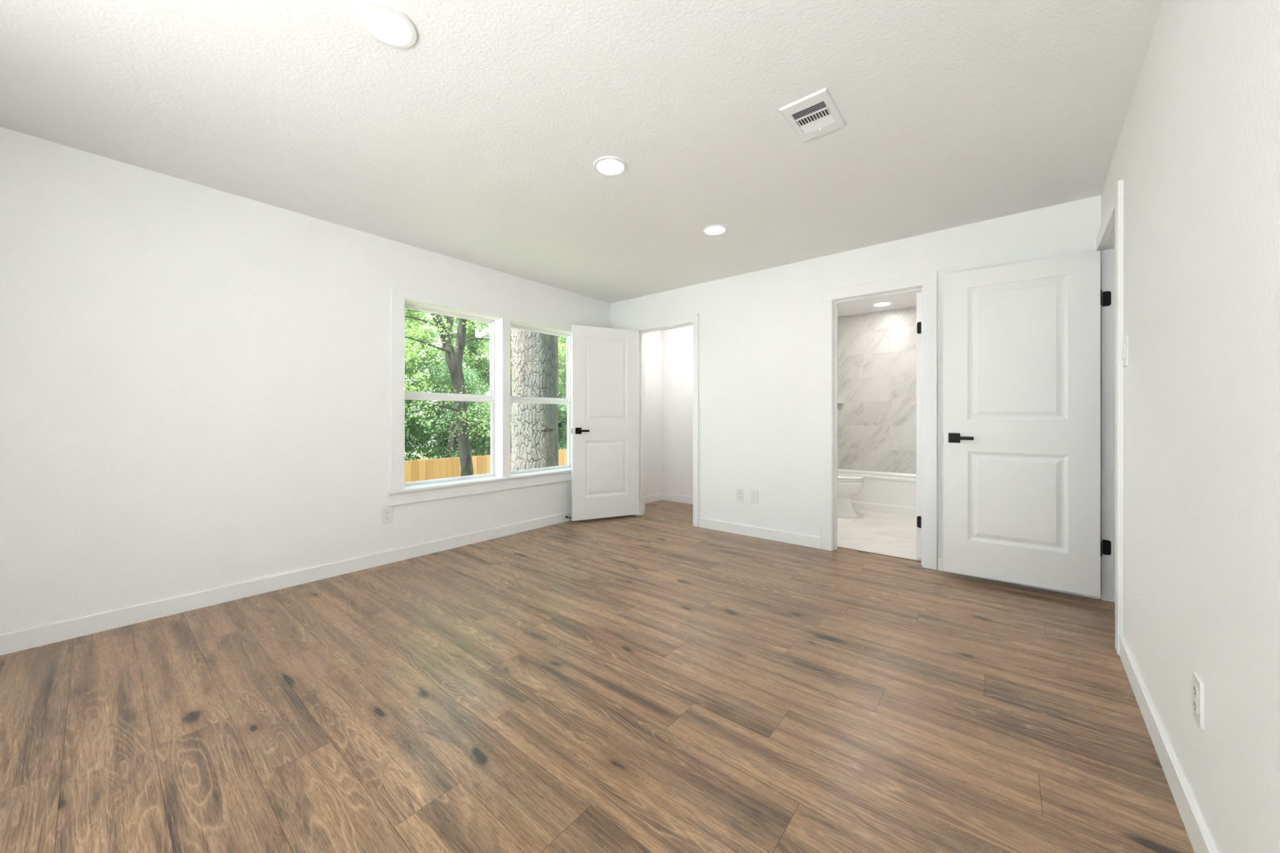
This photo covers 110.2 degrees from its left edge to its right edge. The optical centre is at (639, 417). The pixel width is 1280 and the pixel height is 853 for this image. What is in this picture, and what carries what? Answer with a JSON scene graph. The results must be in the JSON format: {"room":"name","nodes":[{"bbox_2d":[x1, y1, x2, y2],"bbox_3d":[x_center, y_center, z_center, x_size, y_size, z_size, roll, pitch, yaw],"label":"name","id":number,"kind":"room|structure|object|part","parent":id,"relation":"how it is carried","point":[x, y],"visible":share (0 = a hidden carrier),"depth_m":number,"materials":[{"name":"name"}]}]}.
{"room":"empty bedroom","nodes":[
{"label":"empty bedroom","id":0,"kind":"room"},
{"bbox_2d":[0,126,610,634],"bbox_3d":[-1.555,-0.125,3.905,0.160,2.440,6.320,0,0,39],"label":"wall","id":1,"kind":"structure","parent":0,"point":[195,379],"depth_m":2.55,"materials":[{"name":"white paint"}]},
{"bbox_2d":[0,511,571,655],"bbox_3d":[-1.877,1.048,3.374,0.014,0.093,4.850,0,0,39],"label":"baseboard","id":2,"kind":"structure","parent":1,"relation":"attached to","point":[28,638],"depth_m":2.67,"materials":[{"name":"paint"}]},
{"bbox_2d":[381,506,392,524],"bbox_3d":[-1.897,0.735,3.353,0.008,0.124,0.079,0,0,39],"label":"power outlet","id":3,"kind":"object","parent":1,"relation":"attached to","point":[386,513],"visible":1,"depth_m":3.35,"materials":[{"name":"plastic"}]},
{"bbox_2d":[387,285,571,506],"bbox_3d":[-1.294,-0.164,4.187,0.206,1.658,2.047,0,0,39],"label":"window","id":4,"kind":"structure","parent":1,"relation":"in","point":[408,395],"depth_m":3.92,"materials":[{"name":"plastic"}]},
{"bbox_3d":[-1.664,-0.524,3.880,0.022,0.750,0.838,0,0,39],"label":"sash","id":5,"kind":"part","parent":4,"relation":"part of","materials":[{"name":"glass"}]},
{"bbox_3d":[-1.645,0.179,3.864,0.022,0.721,0.838,0,0,39],"label":"sash","id":6,"kind":"part","parent":4,"relation":"part of","materials":[{"name":"plastic"}]},
{"bbox_3d":[-1.277,0.559,4.174,0.161,0.019,2.045,0,0,39],"label":"window sill","id":7,"kind":"part","parent":4,"relation":"part of","materials":[{"name":"paint"}]},
{"bbox_2d":[510,323,570,474],"bbox_3d":[-1.056,-0.181,4.605,0.048,1.462,0.862,0,0,39],"label":"window","id":8,"kind":"structure","parent":1,"relation":"in","point":[514,399],"depth_m":4.78,"materials":[{"name":"plastic"}]},
{"bbox_3d":[-1.065,-0.524,4.613,0.022,0.750,0.838,0,0,39],"label":"sash","id":9,"kind":"part","parent":8,"relation":"part of","materials":[{"name":"glass"}]},
{"bbox_3d":[-1.046,0.179,4.597,0.022,0.721,0.838,0,0,39],"label":"sash","id":10,"kind":"part","parent":8,"relation":"part of","materials":[{"name":"plastic"}]},
{"bbox_2d":[0,0,1164,316],"bbox_3d":[1.131,-1.420,2.614,5.955,0.150,7.720,0,0,39],"label":"ceiling","id":11,"kind":"structure","parent":0,"point":[478,141],"depth_m":1.98,"materials":[{"name":"white paint"}]},
{"bbox_2d":[355,0,417,48],"bbox_3d":[-0.864,-1.341,1.531,0.184,0.008,0.184,0,0,39],"label":"recessed light","id":12,"kind":"object","parent":11,"relation":"in","point":[386,24],"visible":1,"depth_m":1.52,"materials":[{"name":"plastic"}]},
{"bbox_2d":[364,8,410,43],"bbox_3d":[-0.864,-1.342,1.531,0.138,0.002,0.138,0,0,39],"label":"diffuser","id":13,"kind":"object","parent":12,"relation":"attached to","point":[386,25],"depth_m":1.53,"materials":[{"name":"white plastic"}]},
{"bbox_2d":[593,155,627,176],"bbox_3d":[-0.158,-1.341,2.388,0.184,0.008,0.184,0,0,39],"label":"recessed light","id":14,"kind":"object","parent":11,"relation":"in","point":[609,166],"visible":1,"depth_m":2.38,"materials":[{"name":"plastic"}]},
{"bbox_2d":[597,159,623,173],"bbox_3d":[-0.158,-1.342,2.388,0.138,0.002,0.138,0,0,39],"label":"diffuser","id":15,"kind":"object","parent":14,"relation":"attached to","point":[604,166],"depth_m":2.39,"materials":[{"name":"white plastic"}]},
{"bbox_2d":[702,224,728,235],"bbox_3d":[0.536,-1.341,3.196,0.184,0.008,0.184,0,0,39],"label":"recessed light","id":16,"kind":"object","parent":11,"relation":"in","point":[712,229],"visible":1,"depth_m":3.19,"materials":[{"name":"plastic"}]},
{"bbox_2d":[705,226,724,234],"bbox_3d":[0.536,-1.342,3.196,0.138,0.002,0.138,0,0,39],"label":"diffuser","id":17,"kind":"object","parent":16,"relation":"attached to","point":[708,229],"depth_m":3.19,"materials":[{"name":"white plastic"}]},
{"bbox_2d":[778,87,846,142],"bbox_3d":[0.775,-1.337,1.995,0.200,0.016,0.294,0,0,39],"label":"ceiling vent","id":18,"kind":"object","parent":11,"relation":"in","point":[815,114],"visible":1,"depth_m":1.98,"materials":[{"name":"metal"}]},
{"bbox_2d":[872,302,892,306],"bbox_3d":[2.862,-1.341,5.280,0.200,0.008,0.200,0,0,39],"label":"recessed light","id":19,"kind":"object","parent":11,"relation":"in","point":[880,304],"visible":1,"depth_m":5.27,"materials":[{"name":"plastic"}]},
{"bbox_2d":[874,302,890,306],"bbox_3d":[2.862,-1.342,5.280,0.170,0.002,0.170,0,0,39],"label":"diffuser","id":20,"kind":"object","parent":19,"relation":"attached to","point":[876,304],"depth_m":5.27,"materials":[{"name":"white plastic"}]},
{"bbox_2d":[0,500,1194,852],"bbox_3d":[0.945,1.153,2.618,5.650,0.123,7.350,0,0,39],"label":"floor","id":21,"kind":"structure","parent":0,"point":[655,681],"depth_m":1.66,"materials":[{"name":"brown wood"}]},
{"bbox_2d":[837,473,863,518],"bbox_3d":[2.147,0.705,5.051,0.690,0.775,0.420,0,0,39],"label":"toilet","id":22,"kind":"object","parent":21,"relation":"on","point":[848,485],"visible":0.25,"depth_m":4.85,"materials":[{"name":"ceramic"}]},
{"bbox_3d":[2.201,0.674,5.007,0.552,0.018,0.370,0,0,39],"label":"seat","id":23,"kind":"part","parent":22,"relation":"part of","materials":[{"name":"ceramic"}]},
{"bbox_3d":[2.200,0.650,5.008,0.550,0.022,0.368,0,0,39],"label":"lid","id":24,"kind":"part","parent":22,"relation":"part of","materials":[{"name":"ceramic"}]},
{"bbox_2d":[837,468,916,516],"bbox_3d":[2.953,0.886,5.368,1.532,0.412,0.542,0,0,39],"label":"bathtub","id":25,"kind":"object","parent":21,"relation":"on","point":[889,492],"visible":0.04,"depth_m":5.16,"materials":[{"name":"ceramic"}]},
{"bbox_2d":[837,546,921,562],"bbox_3d":[1.911,1.094,3.574,0.623,0.006,0.016,0,0,39],"label":"threshold","id":26,"kind":"object","parent":21,"relation":"on","point":[837,547],"visible":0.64,"depth_m":3.56,"materials":[{"name":"brown wood"}]},
{"bbox_2d":[644,330,661,496],"bbox_3d":[0.008,-0.125,5.656,0.045,2.440,0.830,0,0,39],"label":"wall","id":27,"kind":"structure","parent":0,"point":[652,340],"depth_m":5.81,"materials":[{"name":"white paint"}]},
{"bbox_2d":[644,493,693,504],"bbox_3d":[0.548,1.048,5.215,1.350,0.093,0.830,0,0,39],"label":"baseboard","id":28,"kind":"structure","parent":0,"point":[660,496],"depth_m":5.79,"materials":[{"name":"paint"}]},
{"bbox_2d":[661,325,693,497],"bbox_3d":[0.808,-0.125,5.616,1.655,2.440,0.120,0,0,39],"label":"wall","id":29,"kind":"structure","parent":0,"point":[677,344],"depth_m":5.80,"materials":[{"name":"white paint"}]},
{"bbox_2d":[610,195,1101,599],"bbox_3d":[1.260,-0.125,4.020,4.055,2.440,0.120,0,0,39],"label":"wall","id":30,"kind":"structure","parent":0,"point":[760,331],"depth_m":3.90,"materials":[{"name":"white paint"}]},
{"bbox_2d":[571,324,639,520],"bbox_3d":[-0.357,0.053,4.799,0.774,2.030,0.135,0,0,-26],"label":"door","id":31,"kind":"structure","parent":30,"relation":"in","point":[605,362],"depth_m":4.77,"materials":[{"name":"white paint"}]},
{"bbox_2d":[631,313,698,526],"bbox_3d":[0.285,0.024,4.804,0.876,2.143,0.138,0,0,39],"label":"door frame","id":32,"kind":"structure","parent":30,"relation":"attached to","point":[689,320],"depth_m":4.69,"materials":[{"name":"paint"}]},
{"bbox_2d":[736,488,743,502],"bbox_3d":[0.939,0.729,4.199,0.074,0.120,0.008,0,0,39],"label":"power outlet","id":33,"kind":"object","parent":30,"relation":"attached to","point":[740,492],"visible":1,"depth_m":4.20,"materials":[{"name":"plastic"}]},
{"bbox_2d":[751,489,758,503],"bbox_3d":[1.052,0.727,4.107,0.074,0.120,0.008,0,0,39],"label":"blank plate","id":34,"kind":"object","parent":30,"relation":"attached to","point":[754,494],"visible":1,"depth_m":4.10,"materials":[{"name":"plastic"}]},
{"bbox_2d":[821,271,937,569],"bbox_3d":[1.863,0.020,3.515,0.807,2.150,0.138,0,0,39],"label":"door frame","id":35,"kind":"structure","parent":30,"relation":"attached to","point":[926,282],"depth_m":3.44,"materials":[{"name":"paint"}]},
{"bbox_2d":[698,517,1099,599],"bbox_3d":[1.210,1.048,3.974,4.035,0.093,0.014,0,0,39],"label":"baseboard","id":36,"kind":"structure","parent":30,"relation":"attached to","point":[749,531],"depth_m":3.96,"materials":[{"name":"paint"}]},
{"bbox_2d":[916,292,921,559],"bbox_3d":[2.322,0.060,3.644,0.135,2.030,0.631,0,0,39],"label":"door","id":37,"kind":"structure","parent":30,"relation":"in","point":[918,294],"depth_m":3.40,"materials":[{"name":"white paint"}]},
{"bbox_2d":[1102,291,1111,306],"bbox_3d":[2.785,-0.710,2.665,0.036,0.089,0.002,0,0,41],"label":"hinge plate","id":38,"kind":"object","parent":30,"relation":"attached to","point":[1106,295],"visible":1,"depth_m":2.67,"materials":[{"name":"black metal"}]},
{"bbox_2d":[1102,539,1111,555],"bbox_3d":[2.785,0.775,2.665,0.036,0.089,0.002,0,0,41],"label":"hinge plate","id":39,"kind":"object","parent":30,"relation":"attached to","point":[1106,544],"visible":1,"depth_m":2.67,"materials":[{"name":"black metal"}]},
{"bbox_2d":[837,306,916,474],"bbox_3d":[3.164,-0.125,5.627,1.740,2.440,0.120,0,0,39],"label":"wall","id":40,"kind":"structure","parent":0,"point":[877,351],"depth_m":5.67,"materials":[{"name":"stone"}]},
{"bbox_2d":[1101,0,1279,852],"bbox_3d":[1.155,-0.125,0.735,0.120,2.440,5.100,0,0,41],"label":"wall","id":41,"kind":"structure","parent":0,"point":[1197,155],"depth_m":1.07,"materials":[{"name":"white paint"}]},
{"bbox_2d":[942,250,1102,596],"bbox_3d":[2.402,0.035,2.850,0.776,2.030,0.135,0,0,36],"label":"door","id":42,"kind":"structure","parent":41,"relation":"in","point":[1021,341],"depth_m":2.81,"materials":[{"name":"white paint"}]},
{"bbox_3d":[2.142,0.137,2.966,0.117,0.022,0.014,0,0,36],"label":"lever","id":43,"kind":"part","parent":42,"relation":"part of","materials":[{"name":"black metal"}]},
{"bbox_2d":[1096,179,1124,655],"bbox_3d":[2.537,0.001,2.338,0.140,2.189,0.858,0,0,41],"label":"door frame","id":44,"kind":"structure","parent":41,"relation":"attached to","point":[1110,236],"depth_m":2.64,"materials":[{"name":"paint"}]},
{"bbox_2d":[1121,335,1128,367],"bbox_3d":[2.164,-0.295,1.996,0.013,0.135,0.080,0,0,41],"label":"light switch","id":45,"kind":"object","parent":41,"relation":"attached to","point":[1125,350],"visible":1,"depth_m":1.98,"materials":[{"name":"plastic"}]},
{"bbox_2d":[1119,635,1217,852],"bbox_3d":[0.906,1.048,0.552,0.014,0.093,3.978,0,0,41],"label":"baseboard","id":46,"kind":"structure","parent":41,"relation":"attached to","point":[1200,838],"depth_m":1.33,"materials":[{"name":"paint"}]},
{"bbox_2d":[1192,671,1204,730],"bbox_3d":[1.422,0.720,1.139,0.008,0.120,0.074,0,0,41],"label":"power outlet","id":47,"kind":"object","parent":41,"relation":"attached to","point":[1197,683],"visible":1,"depth_m":1.13,"materials":[{"name":"plastic"}]},
{"bbox_2d":[1193,699,1198,714],"bbox_3d":[1.420,0.740,1.141,0.002,0.029,0.034,0,0,41],"label":"socket","id":48,"kind":"object","parent":47,"relation":"attached to","point":[1195,701],"depth_m":1.14,"materials":[{"name":"plastic"}]},
{"bbox_2d":[1193,684,1198,698],"bbox_3d":[1.420,0.701,1.141,0.002,0.029,0.034,0,0,41],"label":"socket","id":49,"kind":"object","parent":47,"relation":"attached to","point":[1195,686],"depth_m":1.14,"materials":[{"name":"plastic"}]},
{"label":"outside","id":50,"kind":"structure","parent":0,"visible":0},
{"bbox_2d":[404,448,486,461],"bbox_3d":[-10.632,2.645,21.600,36.200,0.100,70.000,0,0,39],"label":"ground","id":51,"kind":"structure","parent":50,"point":[419,455],"depth_m":31.75,"materials":[{"name":"plant"}]},
{"bbox_2d":[404,373,435,461],"bbox_3d":[-6.165,0.764,10.142,2.642,3.880,2.587,0,0,-6],"label":"shrub","id":52,"kind":"object","parent":51,"relation":"on","point":[418,428],"visible":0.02,"depth_m":10.54,"materials":[{"name":"green plant"}]},
{"bbox_2d":[404,308,446,422],"bbox_3d":[-9.439,-2.737,14.374,6.424,10.879,6.079,0,0,-43],"label":"leafy tree","id":53,"kind":"object","parent":51,"relation":"on","point":[444,317],"visible":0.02,"depth_m":15.05,"materials":[{"name":"green plant"}]},
{"bbox_2d":[404,308,447,433],"bbox_3d":[-7.138,-1.236,10.633,4.437,7.872,4.454,0,0,36],"label":"leafy tree","id":54,"kind":"object","parent":51,"relation":"on","point":[407,311],"visible":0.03,"depth_m":10.71,"materials":[{"name":"green plant"}]},
{"bbox_2d":[404,350,490,459],"bbox_3d":[-4.635,0.497,11.122,2.435,4.416,2.724,0,0,-1],"label":"shrub","id":55,"kind":"object","parent":51,"relation":"on","point":[451,443],"visible":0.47,"depth_m":10.86,"materials":[{"name":"green plant"}]},
{"bbox_2d":[404,311,511,476],"bbox_3d":[-3.181,-1.025,8.068,3.837,7.344,3.482,0,0,-13],"label":"forked tree","id":56,"kind":"object","parent":51,"relation":"on","point":[454,356],"visible":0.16,"depth_m":8.06,"materials":[{"name":"green plant"}]},
{"bbox_2d":[404,309,511,461],"bbox_3d":[-5.659,-1.556,13.243,4.896,8.508,4.929,0,0,39],"label":"leafy tree","id":57,"kind":"object","parent":51,"relation":"on","point":[471,348],"visible":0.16,"depth_m":13.30,"materials":[{"name":"green plant"}]},
{"bbox_2d":[404,309,511,457],"bbox_3d":[-7.194,-2.987,18.220,6.451,11.381,6.691,0,0,-31],"label":"leafy tree","id":58,"kind":"object","parent":51,"relation":"on","point":[469,330],"visible":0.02,"depth_m":17.89,"materials":[{"name":"green plant"}]},
{"bbox_2d":[438,388,511,456],"bbox_3d":[-4.295,0.928,12.472,2.517,3.552,2.658,0,0,-2],"label":"shrub","id":59,"kind":"object","parent":51,"relation":"on","point":[488,410],"visible":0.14,"depth_m":12.09,"materials":[{"name":"green plant"}]},
{"bbox_2d":[404,448,567,484],"bbox_3d":[-1.614,1.788,12.339,0.156,1.913,21.068,0,0,39],"label":"wooden fence","id":60,"kind":"object","parent":51,"relation":"on","point":[415,470],"visible":0.02,"depth_m":9.23,"materials":[{"name":"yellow wood"}]},
{"bbox_2d":[475,321,567,449],"bbox_3d":[-3.158,-1.284,14.941,4.448,7.977,4.446,0,0,44],"label":"leafy tree","id":61,"kind":"object","parent":51,"relation":"on","point":[562,348],"visible":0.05,"depth_m":14.12,"materials":[{"name":"green plant"}]},
{"bbox_2d":[488,337,566,392],"bbox_3d":[-4.224,-2.650,22.605,6.418,10.702,6.543,0,0,39],"label":"leafy tree","id":62,"kind":"object","parent":51,"relation":"on","point":[560,338],"visible":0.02,"depth_m":20.41,"materials":[{"name":"green plant"}]},
{"bbox_2d":[511,328,559,471],"bbox_3d":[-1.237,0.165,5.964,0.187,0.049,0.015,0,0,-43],"label":"pine tree","id":63,"kind":"object","parent":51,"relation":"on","point":[535,355],"visible":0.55,"depth_m":5.92,"materials":[{"name":"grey plant"}]},
{"bbox_2d":[510,378,567,449],"bbox_3d":[-2.950,0.705,13.220,2.640,3.994,2.351,0,0,8],"label":"shrub","id":64,"kind":"object","parent":51,"relation":"on","point":[562,407],"visible":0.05,"depth_m":12.88,"materials":[{"name":"green plant"}]},
{"bbox_2d":[558,336,566,393],"bbox_3d":[-2.078,-1.606,18.227,5.147,8.620,5.373,0,0,-7],"label":"leafy tree","id":65,"kind":"object","parent":51,"relation":"on","point":[564,339],"visible":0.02,"depth_m":16.77,"materials":[{"name":"green plant"}]},
{"bbox_2d":[558,374,567,449],"bbox_3d":[-2.275,0.575,14.735,2.479,4.254,2.532,0,0,-3],"label":"shrub","id":66,"kind":"object","parent":51,"relation":"on","point":[565,379],"visible":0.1,"depth_m":14.30,"materials":[{"name":"green plant"}]}
]}

